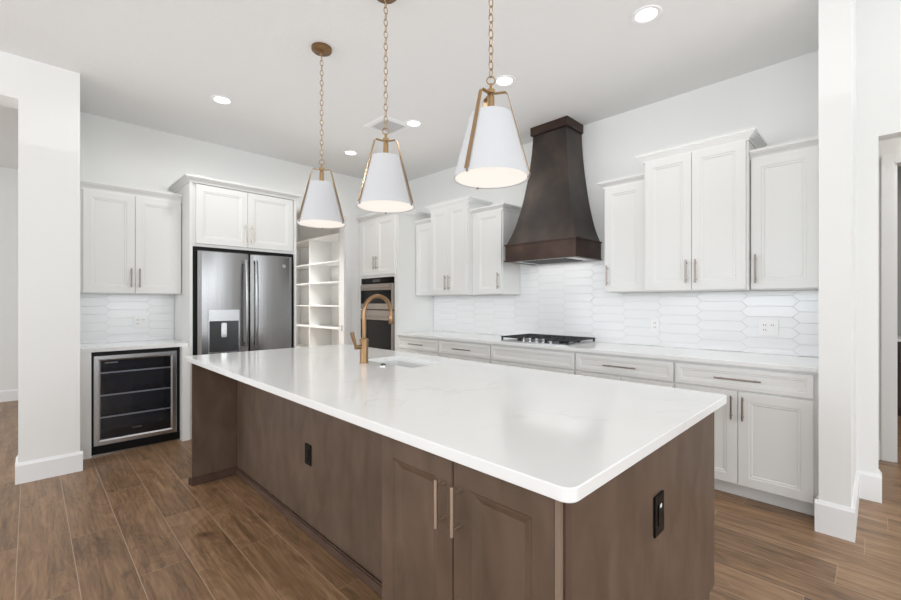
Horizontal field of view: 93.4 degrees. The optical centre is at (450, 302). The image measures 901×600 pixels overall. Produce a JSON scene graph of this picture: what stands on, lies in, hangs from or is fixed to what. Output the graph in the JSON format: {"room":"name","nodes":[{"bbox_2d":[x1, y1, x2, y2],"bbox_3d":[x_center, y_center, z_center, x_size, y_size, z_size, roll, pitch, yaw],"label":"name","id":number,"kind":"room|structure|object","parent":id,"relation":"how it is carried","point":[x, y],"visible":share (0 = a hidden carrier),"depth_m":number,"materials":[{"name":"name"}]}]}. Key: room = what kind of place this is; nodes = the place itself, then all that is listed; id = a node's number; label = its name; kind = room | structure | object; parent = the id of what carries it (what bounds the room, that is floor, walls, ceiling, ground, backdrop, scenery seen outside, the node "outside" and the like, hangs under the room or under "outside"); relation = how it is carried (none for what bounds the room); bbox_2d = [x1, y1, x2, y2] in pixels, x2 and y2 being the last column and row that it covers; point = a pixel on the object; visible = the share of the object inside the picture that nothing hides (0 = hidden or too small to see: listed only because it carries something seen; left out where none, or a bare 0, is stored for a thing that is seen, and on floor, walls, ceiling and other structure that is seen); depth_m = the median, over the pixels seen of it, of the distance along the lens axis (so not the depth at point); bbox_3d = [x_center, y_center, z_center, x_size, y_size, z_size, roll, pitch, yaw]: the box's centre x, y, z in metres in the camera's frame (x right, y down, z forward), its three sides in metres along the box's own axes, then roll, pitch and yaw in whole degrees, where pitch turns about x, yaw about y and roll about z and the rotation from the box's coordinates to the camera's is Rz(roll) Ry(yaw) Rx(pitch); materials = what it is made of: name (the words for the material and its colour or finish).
{"room":"kitchen","nodes":[
{"label":"kitchen","id":0,"kind":"room"},
{"bbox_2d":[0,51,79,462],"bbox_3d":[-5.048,-0.235,1.808,5.175,3.070,0.985,0,0,-45],"label":"wall","id":1,"kind":"structure","parent":0,"point":[46,97],"depth_m":3.14,"materials":[{"name":"white paint"}]},
{"bbox_2d":[15,447,82,484],"bbox_3d":[-3.081,1.225,3.261,0.367,0.150,0.311,0,0,-45],"label":"baseboard","id":2,"kind":"structure","parent":1,"relation":"attached to","point":[43,468],"depth_m":3.14,"materials":[{"name":"white paint"}]},
{"bbox_2d":[0,167,339,390],"bbox_3d":[-5.224,-0.235,4.347,8.500,3.070,2.870,0,0,-45],"label":"wall","id":3,"kind":"structure","parent":0,"point":[8,176],"depth_m":5.62,"materials":[{"name":"white paint"}]},
{"bbox_2d":[0,389,17,401],"bbox_3d":[-7.096,1.225,4.318,5.800,0.150,0.016,0,0,-45],"label":"baseboard","id":4,"kind":"structure","parent":3,"relation":"attached to","point":[5,395],"depth_m":5.58,"materials":[{"name":"white paint"}]},
{"bbox_2d":[80,112,374,344],"bbox_3d":[-2.219,-0.235,5.221,3.900,3.070,0.120,0,0,-45],"label":"wall","id":5,"kind":"structure","parent":0,"point":[111,151],"depth_m":4.54,"materials":[{"name":"white paint"}]},
{"bbox_2d":[80,294,173,343],"bbox_3d":[-3.185,0.151,4.172,0.796,0.468,0.008,0,0,-45],"label":"tile backsplash","id":6,"kind":"structure","parent":5,"relation":"attached to","point":[104,318],"depth_m":4.15,"materials":[{"name":"white tile"}]},
{"bbox_2d":[133,316,147,327],"bbox_3d":[-3.100,0.192,4.243,0.118,0.117,0.009,0,0,-45],"label":"power outlet","id":7,"kind":"object","parent":6,"relation":"attached to","point":[138,321],"visible":1,"depth_m":4.24,"materials":[{"name":"white plastic"}]},
{"bbox_2d":[80,178,182,294],"bbox_3d":[-3.057,-0.578,4.043,0.796,0.989,0.364,0,0,-45],"label":"upper cabinet","id":8,"kind":"object","parent":5,"relation":"attached to","point":[130,236],"visible":0.92,"depth_m":3.92,"materials":[{"name":"white paint"}]},
{"bbox_2d":[296,203,349,344],"bbox_3d":[-1.820,0.019,5.603,1.054,2.562,0.138,0,0,-45],"label":"door frame","id":9,"kind":"structure","parent":5,"relation":"in","point":[344,231],"depth_m":5.89,"materials":[{"name":"white paint"}]},
{"bbox_2d":[0,0,855,180],"bbox_3d":[-0.202,-2.115,2.334,13.400,0.690,12.800,0,0,-45],"label":"ceiling","id":10,"kind":"structure","parent":0,"point":[153,64],"depth_m":3.10,"materials":[{"name":"white paint"}]},
{"bbox_2d":[210,95,232,104],"bbox_3d":[-1.995,-1.766,3.705,0.176,0.008,0.176,0,0,-45],"label":"recessed light","id":11,"kind":"object","parent":10,"relation":"in","point":[219,99],"visible":1,"depth_m":3.69,"materials":[{"name":"white paint"}]},
{"bbox_2d":[297,42,345,228],"bbox_3d":[-0.898,-1.154,2.947,0.336,1.230,0.330,0,0,-45],"label":"pendant lamp","id":12,"kind":"object","parent":10,"relation":"hanging from","point":[321,206],"visible":1,"depth_m":2.87,"materials":[{"name":"white fabric"}]},
{"bbox_2d":[298,220,344,227],"bbox_3d":[-0.896,-0.548,2.949,0.314,0.003,0.314,0,0,-45],"label":"diffuser","id":13,"kind":"object","parent":12,"relation":"attached to","point":[307,223],"depth_m":2.94,"materials":[{"name":"white"}]},
{"bbox_2d":[343,150,357,155],"bbox_3d":[-1.179,-1.766,5.011,0.176,0.008,0.176,0,0,-45],"label":"recessed light","id":14,"kind":"object","parent":10,"relation":"in","point":[347,152],"visible":1,"depth_m":4.99,"materials":[{"name":"white paint"}]},
{"bbox_2d":[356,0,414,213],"bbox_3d":[-0.371,-1.154,2.416,0.336,1.230,0.330,0,0,-45],"label":"pendant lamp","id":15,"kind":"object","parent":10,"relation":"hanging from","point":[385,188],"visible":1,"depth_m":2.33,"materials":[{"name":"white fabric"}]},
{"bbox_2d":[358,200,412,211],"bbox_3d":[-0.369,-0.548,2.418,0.314,0.003,0.314,0,0,-45],"label":"diffuser","id":16,"kind":"object","parent":15,"relation":"attached to","point":[366,205],"depth_m":2.39,"materials":[{"name":"white"}]},
{"bbox_2d":[364,115,411,135],"bbox_3d":[-0.625,-1.763,4.245,0.350,0.014,0.350,0,0,-45],"label":"ceiling vent","id":17,"kind":"object","parent":10,"relation":"in","point":[395,126],"visible":0.88,"depth_m":4.22,"materials":[{"name":"white metal"}]},
{"bbox_2d":[405,119,422,126],"bbox_3d":[-0.363,-1.766,4.188,0.176,0.008,0.176,0,0,-45],"label":"recessed light","id":18,"kind":"object","parent":10,"relation":"in","point":[414,123],"visible":1,"depth_m":4.18,"materials":[{"name":"white paint"}]},
{"bbox_2d":[454,0,530,188],"bbox_3d":[0.176,-1.154,1.864,0.336,1.230,0.330,0,0,-45],"label":"pendant lamp","id":19,"kind":"object","parent":10,"relation":"hanging from","point":[491,156],"visible":1,"depth_m":1.77,"materials":[{"name":"white fabric"}]},
{"bbox_2d":[455,167,526,187],"bbox_3d":[0.178,-0.548,1.866,0.314,0.003,0.314,0,0,-45],"label":"diffuser","id":20,"kind":"object","parent":19,"relation":"attached to","point":[471,177],"depth_m":1.84,"materials":[{"name":"white"}]},
{"bbox_2d":[495,75,515,86],"bbox_3d":[0.431,-1.766,3.386,0.176,0.008,0.176,0,0,-45],"label":"recessed light","id":21,"kind":"object","parent":10,"relation":"in","point":[503,80],"visible":0.94,"depth_m":3.37,"materials":[{"name":"white paint"}]},
{"bbox_2d":[631,5,661,23],"bbox_3d":[1.204,-1.766,2.607,0.176,0.008,0.176,0,0,-45],"label":"recessed light","id":22,"kind":"object","parent":10,"relation":"in","point":[646,14],"visible":1,"depth_m":2.60,"materials":[{"name":"white paint"}]},
{"bbox_2d":[0,400,900,599],"bbox_3d":[-0.202,1.350,2.334,13.400,0.100,12.800,0,0,-45],"label":"floor","id":23,"kind":"structure","parent":0,"point":[129,525],"depth_m":2.28,"materials":[{"name":"brown wood"}]},
{"bbox_2d":[80,352,90,459],"bbox_3d":[-3.229,0.859,3.713,0.087,0.882,0.560,0,0,-45],"label":"filler panel","id":24,"kind":"object","parent":23,"relation":"on","point":[85,358],"visible":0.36,"depth_m":3.52,"materials":[{"name":"white paint"}]},
{"bbox_2d":[91,347,179,456],"bbox_3d":[-2.975,0.861,3.979,0.644,0.874,0.520,0,0,-45],"label":"beverage cooler","id":25,"kind":"object","parent":23,"relation":"on","point":[135,394],"visible":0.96,"depth_m":4.02,"materials":[{"name":"black glass"}]},
{"bbox_2d":[80,339,187,352],"bbox_3d":[-2.986,0.402,3.971,0.796,0.033,0.575,0,0,-45],"label":"countertop","id":26,"kind":"structure","parent":25,"relation":"on","point":[150,344],"depth_m":3.87,"materials":[{"name":"white stone"}]},
{"bbox_2d":[100,407,169,418],"bbox_3d":[-2.830,0.994,3.832,0.576,0.012,0.012,0,0,-45],"label":"shelf","id":27,"kind":"object","parent":25,"relation":"attached to","point":[166,407],"depth_m":3.81,"materials":[{"name":"white metal"}]},
{"bbox_2d":[100,387,169,396],"bbox_3d":[-2.830,0.804,3.832,0.576,0.012,0.012,0,0,-45],"label":"shelf","id":28,"kind":"object","parent":25,"relation":"attached to","point":[165,387],"depth_m":3.81,"materials":[{"name":"black"}]},
{"bbox_2d":[100,366,169,373],"bbox_3d":[-2.830,0.609,3.832,0.576,0.012,0.012,0,0,-45],"label":"shelf","id":29,"kind":"object","parent":25,"relation":"attached to","point":[167,366],"depth_m":3.82,"materials":[{"name":"black"}]},
{"bbox_2d":[91,431,179,454],"bbox_3d":[-2.804,1.255,3.806,0.644,0.066,0.024,0,0,-45],"label":"grille","id":30,"kind":"object","parent":25,"relation":"attached to","point":[166,436],"depth_m":3.77,"materials":[{"name":"black plastic"}]},
{"bbox_2d":[180,346,189,440],"bbox_3d":[-2.700,0.859,4.206,0.062,0.882,0.605,0,0,-45],"label":"filler panel","id":31,"kind":"object","parent":23,"relation":"on","point":[184,351],"visible":0.43,"depth_m":3.99,"materials":[{"name":"white paint"}]},
{"bbox_2d":[169,173,301,438],"bbox_3d":[-2.298,0.047,4.592,1.142,2.506,0.654,0,0,-45],"label":"cabinet","id":32,"kind":"object","parent":23,"relation":"on","point":[215,213],"visible":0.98,"depth_m":4.29,"materials":[{"name":"white paint"}]},
{"bbox_2d":[193,246,292,354],"bbox_3d":[-2.268,0.375,4.561,0.997,1.830,0.707,0,0,-45],"label":"refrigerator","id":33,"kind":"object","parent":23,"relation":"on","point":[243,299],"visible":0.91,"depth_m":4.29,"materials":[{"name":"silver metal"}]},
{"bbox_2d":[296,232,339,346],"bbox_3d":[-2.152,0.155,6.843,0.378,2.290,2.028,0,0,-45],"label":"pantry shelving","id":34,"kind":"object","parent":23,"relation":"on","point":[320,264],"visible":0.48,"depth_m":6.75,"materials":[{"name":"white paint"}]},
{"bbox_2d":[357,210,433,350],"bbox_3d":[-0.748,0.052,5.855,0.670,2.495,0.910,0,0,-45],"label":"tall cabinet","id":35,"kind":"object","parent":23,"relation":"on","point":[388,241],"visible":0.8,"depth_m":5.56,"materials":[{"name":"white paint"}]},
{"bbox_2d":[359,222,360,344],"bbox_3d":[-1.271,0.080,6.027,0.020,2.440,0.070,0,0,-45],"label":"trim","id":36,"kind":"structure","parent":35,"relation":"attached to","point":[359,222],"depth_m":6.04,"materials":[{"name":"white paint"}]},
{"bbox_2d":[360,277,394,350],"bbox_3d":[-0.794,0.172,5.889,0.656,1.007,0.740,0,0,-45],"label":"wall oven","id":37,"kind":"object","parent":35,"relation":"in","point":[380,334],"visible":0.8,"depth_m":5.62,"materials":[{"name":"black glass"}]},
{"bbox_2d":[398,336,438,356],"bbox_3d":[-0.200,0.858,5.314,0.654,0.884,0.747,0,0,-45],"label":"base cabinet","id":38,"kind":"object","parent":23,"relation":"on","point":[417,345],"visible":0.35,"depth_m":5.09,"materials":[{"name":"white paint"}]},
{"bbox_2d":[396,331,818,372],"bbox_3d":[0.968,0.400,4.148,0.645,0.030,4.046,0,0,-45],"label":"countertop","id":39,"kind":"structure","parent":38,"relation":"on","point":[757,360],"depth_m":3.29,"materials":[{"name":"white stone"}]},
{"bbox_2d":[501,333,594,345],"bbox_3d":[0.948,0.361,4.171,0.520,0.048,0.754,0,0,-45],"label":"gas cooktop","id":40,"kind":"object","parent":39,"relation":"in","point":[559,340],"visible":1,"depth_m":4.06,"materials":[{"name":"metal"}]},
{"bbox_2d":[501,338,594,345],"bbox_3d":[0.948,0.379,4.171,0.520,0.012,0.752,0,0,-45],"label":"tray","id":41,"kind":"object","parent":40,"relation":"on","point":[523,340],"depth_m":4.00,"materials":[{"name":"metal"}]},
{"bbox_2d":[188,364,713,599],"bbox_3d":[-0.376,0.862,2.412,1.278,0.876,2.981,0,0,-45],"label":"base cabinet","id":42,"kind":"object","parent":23,"relation":"on","point":[410,522],"visible":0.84,"depth_m":1.37,"materials":[{"name":"brown wood"}]},
{"bbox_2d":[305,443,310,465],"bbox_3d":[-0.803,0.855,2.386,0.009,0.117,0.072,0,0,-45],"label":"power outlet","id":43,"kind":"object","parent":42,"relation":"attached to","point":[307,446],"visible":1,"depth_m":2.38,"materials":[{"name":"black plastic"}]},
{"bbox_2d":[185,344,726,502],"bbox_3d":[-0.382,0.406,2.439,1.298,0.033,3.108,0,0,-45],"label":"countertop","id":44,"kind":"structure","parent":42,"relation":"on","point":[561,437],"depth_m":1.56,"materials":[{"name":"white stone"}]},
{"bbox_2d":[350,294,392,363],"bbox_3d":[-0.511,0.167,2.781,0.333,0.445,0.058,0,0,-45],"label":"kitchen faucet","id":45,"kind":"object","parent":44,"relation":"on","point":[363,346],"visible":1,"depth_m":2.72,"materials":[{"name":"gold metal"}]},
{"bbox_2d":[379,361,427,367],"bbox_3d":[-0.315,0.507,2.812,0.328,0.166,0.563,0,0,-45],"label":"sink","id":46,"kind":"object","parent":44,"relation":"in","point":[398,363],"visible":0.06,"depth_m":3.02,"materials":[{"name":"white"}]},
{"bbox_2d":[654,490,663,538],"bbox_3d":[0.660,0.668,1.340,0.078,0.128,0.009,0,0,-45],"label":"power outlet","id":47,"kind":"object","parent":42,"relation":"attached to","point":[659,498],"visible":1,"depth_m":1.33,"materials":[{"name":"black plastic"}]},
{"bbox_2d":[439,339,491,362],"bbox_3d":[0.337,0.858,4.772,0.654,0.884,0.773,0,0,-45],"label":"base cabinet","id":48,"kind":"object","parent":23,"relation":"on","point":[470,351],"visible":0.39,"depth_m":4.54,"materials":[{"name":"white paint"}]},
{"bbox_2d":[491,344,575,374],"bbox_3d":[0.939,0.858,4.165,0.654,0.884,0.935,0,0,-45],"label":"base cabinet","id":49,"kind":"object","parent":23,"relation":"on","point":[561,361],"visible":0.22,"depth_m":3.92,"materials":[{"name":"white paint"}]},
{"bbox_2d":[576,351,674,387],"bbox_3d":[1.546,0.858,3.552,0.654,0.884,0.785,0,0,-45],"label":"base cabinet","id":50,"kind":"object","parent":23,"relation":"on","point":[651,371],"visible":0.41,"depth_m":3.31,"materials":[{"name":"white paint"}]},
{"bbox_2d":[675,360,818,515],"bbox_3d":[2.105,0.858,2.989,0.654,0.884,0.798,0,0,-45],"label":"base cabinet","id":51,"kind":"object","parent":23,"relation":"on","point":[766,432],"visible":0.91,"depth_m":2.70,"materials":[{"name":"white paint"}]},
{"bbox_2d":[897,336,900,415],"bbox_3d":[5.611,0.858,4.646,0.587,0.885,1.740,0,0,-45],"label":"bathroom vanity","id":52,"kind":"object","parent":23,"relation":"on","point":[898,337],"visible":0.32,"depth_m":4.81,"materials":[{"name":"brown wood"}]},
{"bbox_2d":[408,0,900,473],"bbox_3d":[2.584,-0.530,3.061,0.120,3.660,9.710,0,0,-45],"label":"wall","id":53,"kind":"structure","parent":0,"point":[781,100],"depth_m":3.09,"materials":[{"name":"white paint"}]},
{"bbox_2d":[414,218,443,295],"bbox_3d":[-0.231,-0.577,5.560,0.352,0.974,0.352,0,0,-45],"label":"upper cabinet","id":54,"kind":"object","parent":53,"relation":"attached to","point":[423,227],"visible":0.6,"depth_m":5.48,"materials":[{"name":"white paint"}]},
{"bbox_2d":[426,196,492,295],"bbox_3d":[0.093,-0.643,5.181,0.424,1.106,0.736,0,0,-45],"label":"upper cabinet","id":55,"kind":"object","parent":53,"relation":"attached to","point":[451,221],"visible":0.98,"depth_m":5.00,"materials":[{"name":"white paint"}]},
{"bbox_2d":[470,202,521,294],"bbox_3d":[0.513,-0.577,4.800,0.364,0.974,0.488,0,0,-45],"label":"upper cabinet","id":56,"kind":"object","parent":53,"relation":"attached to","point":[494,225],"visible":0.96,"depth_m":4.69,"materials":[{"name":"white paint"}]},
{"bbox_2d":[504,116,601,264],"bbox_3d":[1.001,-1.088,4.203,0.497,1.363,0.808,0,0,-45],"label":"range hood","id":57,"kind":"object","parent":53,"relation":"attached to","point":[555,224],"visible":0.99,"depth_m":4.09,"materials":[{"name":"brown metal"}]},
{"bbox_2d":[598,173,644,292],"bbox_3d":[1.567,-0.577,3.737,0.364,0.974,0.406,0,0,-45],"label":"upper cabinet","id":58,"kind":"object","parent":53,"relation":"attached to","point":[623,196],"visible":0.84,"depth_m":3.62,"materials":[{"name":"white paint"}]},
{"bbox_2d":[434,235,818,356],"bbox_3d":[1.193,-0.133,4.372,0.009,1.034,4.046,0,0,-45],"label":"tile backsplash","id":59,"kind":"structure","parent":53,"relation":"attached to","point":[569,298],"depth_m":3.91,"materials":[{"name":"white tile"}]},
{"bbox_2d":[651,318,658,331],"bbox_3d":[1.804,0.200,3.743,0.009,0.117,0.072,0,0,-45],"label":"power outlet","id":60,"kind":"object","parent":59,"relation":"attached to","point":[654,322],"visible":1,"depth_m":3.74,"materials":[{"name":"white plastic"}]},
{"bbox_2d":[759,319,777,335],"bbox_3d":[2.374,0.187,3.167,0.009,0.117,0.118,0,0,-45],"label":"power outlet","id":61,"kind":"object","parent":59,"relation":"attached to","point":[766,327],"visible":1,"depth_m":3.17,"materials":[{"name":"white plastic"}]},
{"bbox_2d":[636,127,766,291],"bbox_3d":[1.939,-0.643,3.319,0.424,1.106,0.804,0,0,-45],"label":"upper cabinet","id":62,"kind":"object","parent":53,"relation":"attached to","point":[697,194],"visible":0.98,"depth_m":3.16,"materials":[{"name":"white paint"}]},
{"bbox_2d":[749,136,818,290],"bbox_3d":[2.350,-0.577,2.947,0.364,0.974,0.394,0,0,-45],"label":"upper cabinet","id":63,"kind":"object","parent":53,"relation":"attached to","point":[784,176],"visible":0.87,"depth_m":2.85,"materials":[{"name":"white paint"}]},
{"bbox_2d":[857,469,881,502],"bbox_3d":[2.797,1.210,2.835,0.136,0.180,0.121,0,0,-45],"label":"baseboard","id":64,"kind":"structure","parent":53,"relation":"attached to","point":[870,484],"depth_m":2.78,"materials":[{"name":"white paint"}]},
{"bbox_2d":[819,0,855,506],"bbox_3d":[2.405,-0.235,2.627,0.745,3.070,0.135,0,0,-45],"label":"wall","id":65,"kind":"structure","parent":0,"point":[837,32],"depth_m":2.37,"materials":[{"name":"white paint"}]},
{"bbox_2d":[815,470,858,542],"bbox_3d":[2.394,1.210,2.616,0.745,0.180,0.167,0,0,-45],"label":"baseboard","id":66,"kind":"structure","parent":65,"relation":"attached to","point":[832,519],"depth_m":2.36,"materials":[{"name":"white paint"}]},
{"bbox_2d":[878,137,900,440],"bbox_3d":[3.432,-0.235,3.050,1.070,3.070,2.900,0,0,-45],"label":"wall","id":67,"kind":"structure","parent":0,"point":[889,146],"depth_m":3.51,"materials":[{"name":"white paint"}]},
{"bbox_2d":[878,441,880,459],"bbox_3d":[3.163,1.225,3.901,0.016,0.150,1.112,0,0,-45],"label":"baseboard","id":68,"kind":"structure","parent":67,"relation":"attached to","point":[879,442],"depth_m":3.50,"materials":[{"name":"white paint"}]},
{"bbox_2d":[881,153,900,462],"bbox_3d":[3.954,0.046,3.185,0.138,2.508,1.013,0,0,-45],"label":"door frame","id":69,"kind":"structure","parent":67,"relation":"in","point":[888,166],"depth_m":3.46,"materials":[{"name":"white paint"}]},
{"bbox_2d":[897,166,900,336],"bbox_3d":[5.035,-0.235,4.005,2.550,3.070,3.800,0,0,-45],"label":"wall","id":70,"kind":"structure","parent":0,"point":[898,167],"depth_m":5.19,"materials":[{"name":"grey paint"}]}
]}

